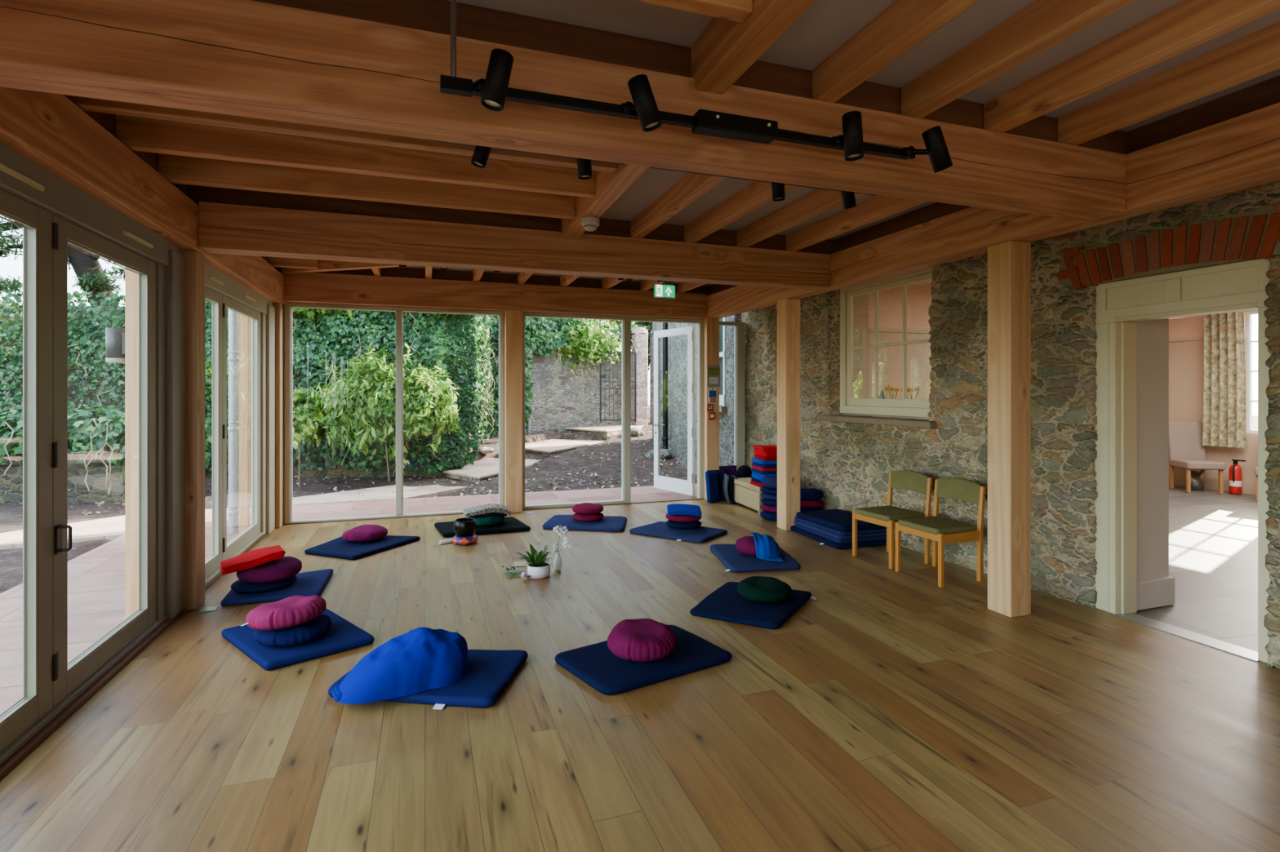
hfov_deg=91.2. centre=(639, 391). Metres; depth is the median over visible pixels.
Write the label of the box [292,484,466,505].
path
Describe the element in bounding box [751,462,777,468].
folded blanket
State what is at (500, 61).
track spotlight
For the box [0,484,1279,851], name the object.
floor
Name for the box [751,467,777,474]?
folded blanket
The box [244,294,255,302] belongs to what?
vent
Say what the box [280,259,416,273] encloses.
rafter
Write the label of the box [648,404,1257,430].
ground
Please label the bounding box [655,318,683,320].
vent
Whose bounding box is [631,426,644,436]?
rock
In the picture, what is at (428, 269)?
joist
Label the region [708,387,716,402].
notice
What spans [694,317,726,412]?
window
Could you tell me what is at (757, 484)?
folded blanket
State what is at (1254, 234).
brick arch
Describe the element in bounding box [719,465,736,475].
exercise mat
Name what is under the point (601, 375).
iron gate
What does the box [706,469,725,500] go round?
exercise mat
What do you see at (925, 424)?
stone sill
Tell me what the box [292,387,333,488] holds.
leafy shrub
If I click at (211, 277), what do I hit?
vent
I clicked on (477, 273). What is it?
joist
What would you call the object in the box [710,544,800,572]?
mat
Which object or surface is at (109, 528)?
path
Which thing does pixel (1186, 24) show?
joist
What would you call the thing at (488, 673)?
mat
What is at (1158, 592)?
baseboard reveal
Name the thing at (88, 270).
leaning tree
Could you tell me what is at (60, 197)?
door frame
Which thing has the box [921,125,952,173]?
track spotlight
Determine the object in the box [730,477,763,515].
chest
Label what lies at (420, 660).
blanket
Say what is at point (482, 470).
step
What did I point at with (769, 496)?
cushion
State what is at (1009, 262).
timber post
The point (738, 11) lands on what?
joist
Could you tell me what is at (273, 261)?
joist
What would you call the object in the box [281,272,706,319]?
timber beam
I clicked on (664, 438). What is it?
downpipe
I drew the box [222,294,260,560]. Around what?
door
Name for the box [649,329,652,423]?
gate pillar
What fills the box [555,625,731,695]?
mat
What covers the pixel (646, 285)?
joist
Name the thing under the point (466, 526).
bowl
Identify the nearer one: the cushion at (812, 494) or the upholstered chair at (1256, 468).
the cushion at (812, 494)
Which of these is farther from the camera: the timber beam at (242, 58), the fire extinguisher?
the fire extinguisher
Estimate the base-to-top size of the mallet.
0.037 m
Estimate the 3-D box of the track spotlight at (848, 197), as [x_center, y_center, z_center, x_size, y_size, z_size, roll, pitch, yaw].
[1.384,-1.317,4.174,0.114,0.197,0.080,0,0,-19]
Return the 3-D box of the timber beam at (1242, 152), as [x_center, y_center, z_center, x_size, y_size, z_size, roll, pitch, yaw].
[2.726,-1.194,3.999,0.189,0.321,10.799,0,0,-19]
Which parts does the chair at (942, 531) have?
leg, rail, leg, seat, leg, backrest, rail, leg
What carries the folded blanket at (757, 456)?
on the folded blanket at (753, 460)
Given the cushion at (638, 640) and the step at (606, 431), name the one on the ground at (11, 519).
the step at (606, 431)
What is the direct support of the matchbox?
on the floor
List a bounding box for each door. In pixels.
[0,189,52,752]
[52,213,155,707]
[204,286,222,579]
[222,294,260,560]
[653,326,694,495]
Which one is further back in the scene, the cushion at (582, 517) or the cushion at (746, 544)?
the cushion at (582, 517)
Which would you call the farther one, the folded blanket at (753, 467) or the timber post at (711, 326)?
the timber post at (711, 326)
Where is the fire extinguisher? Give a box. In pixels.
[1229,459,1245,494]
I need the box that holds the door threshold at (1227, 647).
[1111,613,1260,662]
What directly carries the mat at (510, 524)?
on the floor
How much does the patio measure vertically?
0.099 m
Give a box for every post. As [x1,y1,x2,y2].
[124,266,138,619]
[182,249,204,610]
[239,312,249,533]
[273,302,284,528]
[503,310,522,513]
[703,318,719,500]
[777,297,799,530]
[987,240,1031,617]
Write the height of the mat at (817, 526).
0.046 m
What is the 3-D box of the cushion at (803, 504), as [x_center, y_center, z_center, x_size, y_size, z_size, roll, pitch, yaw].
[1.980,1.312,7.391,0.345,0.096,0.335,0,0,-30]
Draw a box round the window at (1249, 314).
[1246,311,1257,433]
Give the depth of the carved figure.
7.13 m
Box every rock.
[478,447,493,453]
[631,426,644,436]
[644,448,672,459]
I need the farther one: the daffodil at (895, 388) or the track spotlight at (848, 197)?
the daffodil at (895, 388)
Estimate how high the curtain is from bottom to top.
2.060 m
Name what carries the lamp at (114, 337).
attached to the post at (131, 278)
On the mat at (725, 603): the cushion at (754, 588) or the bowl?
the cushion at (754, 588)
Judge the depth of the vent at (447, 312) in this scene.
7.89 m
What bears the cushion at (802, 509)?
on the cushion
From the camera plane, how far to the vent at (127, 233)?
3.70 m
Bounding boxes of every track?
[425,138,876,195]
[440,0,928,159]
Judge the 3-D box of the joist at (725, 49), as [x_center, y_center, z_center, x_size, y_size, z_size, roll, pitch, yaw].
[1.083,-1.407,0.440,0.134,0.214,4.929,0,0,-19]
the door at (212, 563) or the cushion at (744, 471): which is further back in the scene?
the cushion at (744, 471)
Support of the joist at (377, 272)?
attached to the ceiling at (826, 25)
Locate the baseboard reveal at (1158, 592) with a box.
[1137,576,1174,610]
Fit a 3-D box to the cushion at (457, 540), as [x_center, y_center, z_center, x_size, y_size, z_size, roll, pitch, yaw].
[-1.781,1.508,6.388,0.254,0.084,0.254,0,0,-19]
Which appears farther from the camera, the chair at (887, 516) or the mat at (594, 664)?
the chair at (887, 516)
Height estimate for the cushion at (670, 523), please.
0.073 m
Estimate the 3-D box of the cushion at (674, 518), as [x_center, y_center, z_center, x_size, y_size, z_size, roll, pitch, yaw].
[0.486,1.390,6.976,0.397,0.098,0.382,0,0,17]
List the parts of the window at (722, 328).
stone sill, pane, sash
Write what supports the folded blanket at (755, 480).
on the folded blanket at (757, 484)
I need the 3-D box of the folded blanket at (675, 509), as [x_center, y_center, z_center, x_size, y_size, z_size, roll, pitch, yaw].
[0.489,1.322,6.967,0.370,0.084,0.330,0,0,1]
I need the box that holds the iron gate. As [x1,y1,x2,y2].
[599,333,636,422]
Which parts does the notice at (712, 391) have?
blue panel, red panel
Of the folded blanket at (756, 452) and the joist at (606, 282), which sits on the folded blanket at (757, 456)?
the folded blanket at (756, 452)
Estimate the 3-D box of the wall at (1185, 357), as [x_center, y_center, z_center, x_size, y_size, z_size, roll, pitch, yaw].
[10.249,0.000,6.524,0.179,3.099,8.698,0,0,-19]
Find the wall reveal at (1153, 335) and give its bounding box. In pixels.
[1133,318,1168,581]
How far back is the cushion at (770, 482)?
7.45 m
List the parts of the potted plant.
pot, pot, white flower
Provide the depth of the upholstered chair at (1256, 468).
8.81 m
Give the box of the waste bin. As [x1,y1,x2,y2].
[1184,471,1204,490]
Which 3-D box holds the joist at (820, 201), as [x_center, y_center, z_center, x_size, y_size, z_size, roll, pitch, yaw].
[1.380,-1.435,4.674,0.099,0.159,2.629,0,0,-19]
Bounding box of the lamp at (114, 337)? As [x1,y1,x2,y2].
[105,327,124,363]
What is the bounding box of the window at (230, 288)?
[204,262,275,585]
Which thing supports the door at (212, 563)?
attached to the window at (230, 288)
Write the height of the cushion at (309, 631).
0.108 m
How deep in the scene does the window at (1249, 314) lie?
9.49 m
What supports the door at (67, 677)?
attached to the door frame at (60, 197)
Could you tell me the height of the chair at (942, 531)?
0.804 m
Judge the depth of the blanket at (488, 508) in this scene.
7.00 m
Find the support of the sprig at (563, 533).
in the bud vase
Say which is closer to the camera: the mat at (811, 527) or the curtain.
the mat at (811, 527)
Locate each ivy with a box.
[0,288,124,465]
[204,297,447,476]
[431,313,479,471]
[466,315,495,451]
[477,315,643,439]
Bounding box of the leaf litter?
[11,429,697,518]
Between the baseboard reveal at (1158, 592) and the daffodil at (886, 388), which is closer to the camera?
the baseboard reveal at (1158, 592)
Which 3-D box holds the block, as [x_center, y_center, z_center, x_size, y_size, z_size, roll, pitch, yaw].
[-2.944,1.281,4.771,0.406,0.132,0.278,0,0,-37]
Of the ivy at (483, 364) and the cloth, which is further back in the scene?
the ivy at (483, 364)
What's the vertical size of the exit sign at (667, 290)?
0.310 m
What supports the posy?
on the floor
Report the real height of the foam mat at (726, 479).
0.387 m
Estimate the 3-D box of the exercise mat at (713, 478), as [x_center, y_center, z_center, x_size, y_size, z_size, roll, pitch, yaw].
[1.022,1.347,8.726,0.172,0.402,0.073,0,0,-35]
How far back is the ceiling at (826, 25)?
2.72 m
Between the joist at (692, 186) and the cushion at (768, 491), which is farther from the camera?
the cushion at (768, 491)
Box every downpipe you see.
[227,308,239,533]
[662,322,667,448]
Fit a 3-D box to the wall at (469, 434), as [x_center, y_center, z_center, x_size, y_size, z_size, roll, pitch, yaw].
[-3.903,0.161,13.754,0.422,3.379,4.102,0,0,-10]
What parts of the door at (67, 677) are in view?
handle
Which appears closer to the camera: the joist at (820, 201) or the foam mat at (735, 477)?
the joist at (820, 201)
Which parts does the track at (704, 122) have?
suspension rod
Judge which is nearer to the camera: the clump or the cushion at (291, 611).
the cushion at (291, 611)
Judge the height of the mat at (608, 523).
0.056 m
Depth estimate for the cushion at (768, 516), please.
7.44 m
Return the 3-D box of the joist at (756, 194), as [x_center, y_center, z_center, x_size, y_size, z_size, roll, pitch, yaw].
[0.874,-1.435,4.501,0.099,0.159,2.629,0,0,-19]
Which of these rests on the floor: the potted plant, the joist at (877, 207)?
the potted plant
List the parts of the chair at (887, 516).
leg, rail, seat, leg, leg, rail, backrest, leg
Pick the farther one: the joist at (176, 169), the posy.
the posy
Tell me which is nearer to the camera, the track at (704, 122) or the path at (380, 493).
the track at (704, 122)
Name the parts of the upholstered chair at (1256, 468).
seat, leg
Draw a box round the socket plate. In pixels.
[199,605,218,613]
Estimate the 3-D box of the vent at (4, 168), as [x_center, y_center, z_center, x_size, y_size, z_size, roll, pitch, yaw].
[-2.601,-0.902,2.618,0.019,0.021,0.379,0,0,-19]
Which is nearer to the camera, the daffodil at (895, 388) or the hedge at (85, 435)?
the daffodil at (895, 388)
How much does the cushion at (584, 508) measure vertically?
0.097 m
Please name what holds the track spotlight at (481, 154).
attached to the track at (425, 139)
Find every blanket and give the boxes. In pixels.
[332,627,467,704]
[462,503,511,517]
[666,503,702,516]
[750,480,764,487]
[751,457,777,464]
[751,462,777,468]
[751,465,777,471]
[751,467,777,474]
[751,471,777,478]
[751,474,764,480]
[751,477,760,483]
[751,532,783,561]
[752,444,777,452]
[754,450,777,456]
[754,453,777,461]
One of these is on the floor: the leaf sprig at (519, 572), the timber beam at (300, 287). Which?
the leaf sprig at (519, 572)
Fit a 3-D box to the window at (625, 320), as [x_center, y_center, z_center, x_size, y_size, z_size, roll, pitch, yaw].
[-0.849,0.258,8.441,1.494,2.584,0.099,0,0,-19]
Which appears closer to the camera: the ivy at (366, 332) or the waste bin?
the waste bin
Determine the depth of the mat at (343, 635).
3.72 m
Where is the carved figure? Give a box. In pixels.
[879,390,884,399]
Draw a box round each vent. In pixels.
[0,162,44,191]
[123,230,153,248]
[208,275,222,284]
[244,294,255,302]
[316,306,355,310]
[444,311,478,314]
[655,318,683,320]
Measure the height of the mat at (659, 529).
0.047 m
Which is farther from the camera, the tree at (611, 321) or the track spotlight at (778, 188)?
the tree at (611, 321)
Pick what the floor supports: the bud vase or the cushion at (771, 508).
the bud vase
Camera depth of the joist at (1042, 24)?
2.58 m
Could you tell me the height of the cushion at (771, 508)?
0.096 m
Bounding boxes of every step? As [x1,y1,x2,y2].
[443,457,541,483]
[524,439,604,456]
[564,425,643,440]
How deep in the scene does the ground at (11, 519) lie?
11.11 m
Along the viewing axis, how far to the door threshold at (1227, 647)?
3.95 m
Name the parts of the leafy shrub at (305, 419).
stem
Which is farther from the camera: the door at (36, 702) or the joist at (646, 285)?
the joist at (646, 285)
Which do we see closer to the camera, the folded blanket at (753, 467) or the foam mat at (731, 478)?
the folded blanket at (753, 467)
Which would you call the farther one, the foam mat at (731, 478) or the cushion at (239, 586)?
the foam mat at (731, 478)
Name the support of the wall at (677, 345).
on the ground at (1255, 418)
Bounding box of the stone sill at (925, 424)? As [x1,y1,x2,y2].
[817,414,937,428]
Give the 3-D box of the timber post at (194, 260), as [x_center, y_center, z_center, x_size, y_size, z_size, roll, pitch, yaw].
[-3.264,0.274,4.508,0.184,2.551,0.194,0,0,-19]
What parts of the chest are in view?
lid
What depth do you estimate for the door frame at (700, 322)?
8.98 m
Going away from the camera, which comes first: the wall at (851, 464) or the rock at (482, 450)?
the wall at (851, 464)
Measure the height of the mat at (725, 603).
0.045 m
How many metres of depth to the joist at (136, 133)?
3.78 m
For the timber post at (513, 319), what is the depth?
7.99 m
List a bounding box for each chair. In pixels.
[852,470,933,569]
[895,478,986,587]
[1168,422,1225,493]
[1254,466,1257,501]
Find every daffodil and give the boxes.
[884,385,891,399]
[888,385,893,399]
[893,386,899,399]
[908,386,914,399]
[914,385,920,399]
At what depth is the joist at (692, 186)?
4.65 m
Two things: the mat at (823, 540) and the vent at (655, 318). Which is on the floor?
the mat at (823, 540)
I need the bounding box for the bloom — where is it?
[520,572,530,578]
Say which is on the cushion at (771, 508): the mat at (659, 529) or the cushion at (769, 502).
the cushion at (769, 502)
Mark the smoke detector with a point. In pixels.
(588, 223)
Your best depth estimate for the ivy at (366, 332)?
11.19 m
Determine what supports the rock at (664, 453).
on the ground at (11, 519)
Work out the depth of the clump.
17.30 m
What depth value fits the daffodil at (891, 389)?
6.98 m
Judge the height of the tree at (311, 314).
6.435 m
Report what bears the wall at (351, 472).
on the ground at (11, 519)
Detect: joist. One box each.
[63,94,617,172]
[115,114,595,197]
[158,153,575,219]
[267,256,318,269]
[371,267,381,275]
[425,266,432,279]
[472,269,484,281]
[516,271,533,284]
[560,274,580,286]
[561,163,649,239]
[601,277,626,288]
[630,173,728,238]
[636,0,752,22]
[640,280,662,290]
[677,281,706,293]
[684,180,797,242]
[690,0,816,94]
[736,188,864,247]
[785,195,928,251]
[812,0,978,102]
[901,0,1135,118]
[983,0,1279,132]
[1057,21,1279,145]
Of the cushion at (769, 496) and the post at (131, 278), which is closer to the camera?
the post at (131, 278)
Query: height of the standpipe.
1.220 m
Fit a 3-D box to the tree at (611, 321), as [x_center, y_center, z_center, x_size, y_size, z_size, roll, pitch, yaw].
[-2.872,-2.168,20.116,8.108,8.049,3.653,0,0,-30]
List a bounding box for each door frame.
[0,142,185,765]
[631,315,703,498]
[1094,258,1271,663]
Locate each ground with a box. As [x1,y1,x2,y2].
[0,406,697,593]
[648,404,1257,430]
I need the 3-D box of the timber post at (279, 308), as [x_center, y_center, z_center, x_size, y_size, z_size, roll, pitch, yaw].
[-4.195,0.274,7.194,0.164,2.551,0.269,0,0,-19]
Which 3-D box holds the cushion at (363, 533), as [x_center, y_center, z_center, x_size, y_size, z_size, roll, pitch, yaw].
[-2.791,1.444,6.372,0.422,0.127,0.437,0,0,5]
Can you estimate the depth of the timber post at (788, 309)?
6.98 m
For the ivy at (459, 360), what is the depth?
11.68 m
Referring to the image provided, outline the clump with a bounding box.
[530,319,639,373]
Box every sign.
[653,280,675,298]
[706,404,713,411]
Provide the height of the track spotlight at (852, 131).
0.189 m
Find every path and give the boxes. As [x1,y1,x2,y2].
[0,515,124,550]
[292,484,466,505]
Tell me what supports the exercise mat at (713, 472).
on the floor
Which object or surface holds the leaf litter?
on the ground at (11, 519)
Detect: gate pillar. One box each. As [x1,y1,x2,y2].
[631,327,648,428]
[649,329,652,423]
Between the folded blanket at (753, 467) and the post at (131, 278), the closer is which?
the post at (131, 278)
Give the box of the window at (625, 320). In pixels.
[522,311,631,509]
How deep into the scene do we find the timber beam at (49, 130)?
3.20 m
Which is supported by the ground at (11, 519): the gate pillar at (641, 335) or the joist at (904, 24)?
the gate pillar at (641, 335)
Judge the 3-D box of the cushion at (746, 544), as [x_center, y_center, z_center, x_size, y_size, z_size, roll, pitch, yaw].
[1.073,1.433,5.819,0.376,0.142,0.363,0,0,-40]
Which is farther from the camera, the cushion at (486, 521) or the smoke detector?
the cushion at (486, 521)
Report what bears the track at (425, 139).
attached to the joist at (756, 194)
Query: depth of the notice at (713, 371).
8.92 m
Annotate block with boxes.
[220,545,285,575]
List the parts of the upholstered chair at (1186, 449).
leg, backrest, leg, seat, leg, leg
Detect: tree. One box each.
[0,216,124,306]
[292,307,470,322]
[496,316,642,325]
[635,321,652,370]
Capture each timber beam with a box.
[0,0,1125,220]
[0,86,285,305]
[198,201,830,290]
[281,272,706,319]
[704,102,1279,319]
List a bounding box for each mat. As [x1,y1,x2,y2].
[220,568,333,606]
[221,608,373,671]
[304,535,420,559]
[328,649,528,710]
[434,516,530,537]
[542,515,626,532]
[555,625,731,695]
[629,521,727,542]
[689,582,816,629]
[705,471,715,502]
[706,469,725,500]
[706,473,719,503]
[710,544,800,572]
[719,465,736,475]
[722,473,730,504]
[728,474,734,504]
[731,475,737,504]
[790,525,886,549]
[794,516,886,536]
[794,520,886,539]
[795,509,884,531]
[795,524,886,543]
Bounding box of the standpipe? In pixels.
[526,400,534,433]
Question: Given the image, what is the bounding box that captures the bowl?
[453,517,476,537]
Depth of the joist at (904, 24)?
2.53 m
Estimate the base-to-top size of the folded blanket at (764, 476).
0.043 m
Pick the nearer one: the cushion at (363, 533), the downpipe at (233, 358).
the cushion at (363, 533)
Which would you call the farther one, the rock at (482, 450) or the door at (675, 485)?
the rock at (482, 450)
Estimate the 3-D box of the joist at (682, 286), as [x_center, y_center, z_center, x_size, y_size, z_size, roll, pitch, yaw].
[1.002,-1.448,7.510,0.075,0.134,2.759,0,0,-19]
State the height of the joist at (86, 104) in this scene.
0.169 m
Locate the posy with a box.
[501,565,517,570]
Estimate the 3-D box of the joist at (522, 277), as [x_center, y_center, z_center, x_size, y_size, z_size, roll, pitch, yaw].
[-1.237,-1.448,7.189,0.080,0.134,1.916,0,0,-19]
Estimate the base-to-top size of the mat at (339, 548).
0.044 m
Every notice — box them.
[706,364,719,386]
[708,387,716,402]
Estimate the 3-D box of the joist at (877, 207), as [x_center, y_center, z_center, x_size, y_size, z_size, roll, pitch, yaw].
[1.881,-1.435,4.846,0.099,0.159,2.629,0,0,-19]
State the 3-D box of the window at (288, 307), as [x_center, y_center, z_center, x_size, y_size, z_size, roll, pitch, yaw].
[-2.954,0.258,7.717,2.511,2.584,0.104,0,0,-19]
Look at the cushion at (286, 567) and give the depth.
4.70 m
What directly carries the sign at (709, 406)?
attached to the timber post at (711, 326)
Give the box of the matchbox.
[513,561,526,566]
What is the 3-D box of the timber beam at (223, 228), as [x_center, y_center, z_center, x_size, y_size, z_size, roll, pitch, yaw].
[-0.666,-1.190,5.417,5.309,0.329,0.197,0,0,-19]
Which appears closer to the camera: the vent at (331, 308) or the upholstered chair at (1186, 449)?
the vent at (331, 308)
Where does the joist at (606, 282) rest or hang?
attached to the ceiling at (826, 25)
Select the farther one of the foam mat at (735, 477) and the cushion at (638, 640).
the foam mat at (735, 477)
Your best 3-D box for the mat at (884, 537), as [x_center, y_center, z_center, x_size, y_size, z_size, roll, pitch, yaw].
[2.115,1.478,6.633,0.600,0.048,0.840,0,0,-18]
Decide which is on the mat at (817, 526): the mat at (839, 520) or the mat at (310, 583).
the mat at (839, 520)
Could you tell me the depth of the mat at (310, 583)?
4.70 m
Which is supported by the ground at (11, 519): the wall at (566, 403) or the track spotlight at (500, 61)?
the wall at (566, 403)
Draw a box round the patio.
[0,484,697,714]
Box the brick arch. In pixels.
[1057,202,1279,288]
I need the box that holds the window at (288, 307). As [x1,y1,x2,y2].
[284,302,503,524]
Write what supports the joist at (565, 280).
attached to the ceiling at (826, 25)
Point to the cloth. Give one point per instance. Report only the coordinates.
(486, 514)
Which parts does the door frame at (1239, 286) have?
head panel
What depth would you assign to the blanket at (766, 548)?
5.64 m
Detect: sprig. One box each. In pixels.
[503,571,527,576]
[551,525,572,552]
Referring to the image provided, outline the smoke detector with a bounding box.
[581,216,599,231]
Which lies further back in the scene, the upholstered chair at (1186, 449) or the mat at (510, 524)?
the upholstered chair at (1186, 449)
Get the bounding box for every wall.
[0,305,450,477]
[0,462,124,503]
[450,322,477,469]
[490,332,621,437]
[652,313,742,475]
[741,180,1279,668]
[868,284,932,399]
[1168,310,1257,482]
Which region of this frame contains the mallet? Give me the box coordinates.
[439,538,453,544]
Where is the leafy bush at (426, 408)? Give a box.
[305,342,462,481]
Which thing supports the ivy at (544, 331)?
attached to the wall at (566, 403)
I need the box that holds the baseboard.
[1173,473,1256,495]
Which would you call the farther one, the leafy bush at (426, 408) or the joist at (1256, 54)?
the leafy bush at (426, 408)
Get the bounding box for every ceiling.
[115,0,1279,285]
[910,279,932,285]
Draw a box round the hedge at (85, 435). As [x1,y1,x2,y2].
[0,404,228,494]
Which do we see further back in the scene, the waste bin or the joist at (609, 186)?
the waste bin
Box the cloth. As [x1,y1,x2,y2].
[470,513,506,518]
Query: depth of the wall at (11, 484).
9.28 m
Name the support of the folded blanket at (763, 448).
on the folded blanket at (756, 452)
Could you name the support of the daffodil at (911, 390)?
in the flower vase
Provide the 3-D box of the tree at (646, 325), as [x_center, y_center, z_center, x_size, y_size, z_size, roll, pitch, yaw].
[1.248,-1.684,22.201,4.653,7.082,3.341,0,0,-39]
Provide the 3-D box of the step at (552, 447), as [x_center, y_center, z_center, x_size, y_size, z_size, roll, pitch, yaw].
[-1.926,1.431,15.294,1.521,0.337,3.806,0,0,20]
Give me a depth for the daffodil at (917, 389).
6.62 m
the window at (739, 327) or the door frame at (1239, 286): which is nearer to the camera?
the door frame at (1239, 286)
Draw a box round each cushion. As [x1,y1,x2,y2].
[231,575,297,592]
[236,556,302,583]
[241,595,326,631]
[253,613,331,647]
[342,524,387,542]
[452,533,478,545]
[474,515,504,526]
[572,502,603,514]
[572,512,604,521]
[607,618,675,662]
[666,513,701,522]
[666,520,702,528]
[735,465,752,478]
[735,536,755,555]
[737,576,791,603]
[760,476,777,488]
[760,487,777,494]
[760,492,777,500]
[760,497,777,506]
[760,503,777,512]
[760,511,777,521]
[800,488,823,500]
[800,499,823,507]
[800,506,822,511]
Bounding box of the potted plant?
[515,543,552,579]
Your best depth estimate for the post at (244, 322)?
7.09 m
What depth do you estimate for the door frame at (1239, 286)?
4.34 m
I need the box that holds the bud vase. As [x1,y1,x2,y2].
[553,551,562,571]
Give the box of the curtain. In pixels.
[1202,311,1245,448]
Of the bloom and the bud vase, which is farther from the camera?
the bud vase
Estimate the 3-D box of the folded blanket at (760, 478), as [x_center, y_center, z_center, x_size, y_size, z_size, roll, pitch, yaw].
[1.635,1.100,8.020,0.325,0.046,0.358,0,0,-10]
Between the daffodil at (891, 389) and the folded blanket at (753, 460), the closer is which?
the daffodil at (891, 389)
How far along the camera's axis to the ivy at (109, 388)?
11.11 m
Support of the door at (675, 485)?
attached to the door frame at (700, 322)
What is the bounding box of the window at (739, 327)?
[719,321,745,471]
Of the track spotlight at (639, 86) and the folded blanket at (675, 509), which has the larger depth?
the folded blanket at (675, 509)
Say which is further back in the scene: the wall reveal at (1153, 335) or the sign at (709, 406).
the sign at (709, 406)
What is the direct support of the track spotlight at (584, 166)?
attached to the track at (425, 139)
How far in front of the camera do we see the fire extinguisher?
9.40 m
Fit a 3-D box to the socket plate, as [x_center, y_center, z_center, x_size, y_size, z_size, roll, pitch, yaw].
[-3.057,1.547,4.450,0.099,0.005,0.099,0,0,-25]
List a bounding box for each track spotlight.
[471,145,492,168]
[480,48,513,111]
[577,157,592,179]
[627,74,662,131]
[771,182,785,201]
[840,190,856,208]
[841,111,864,160]
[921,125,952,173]

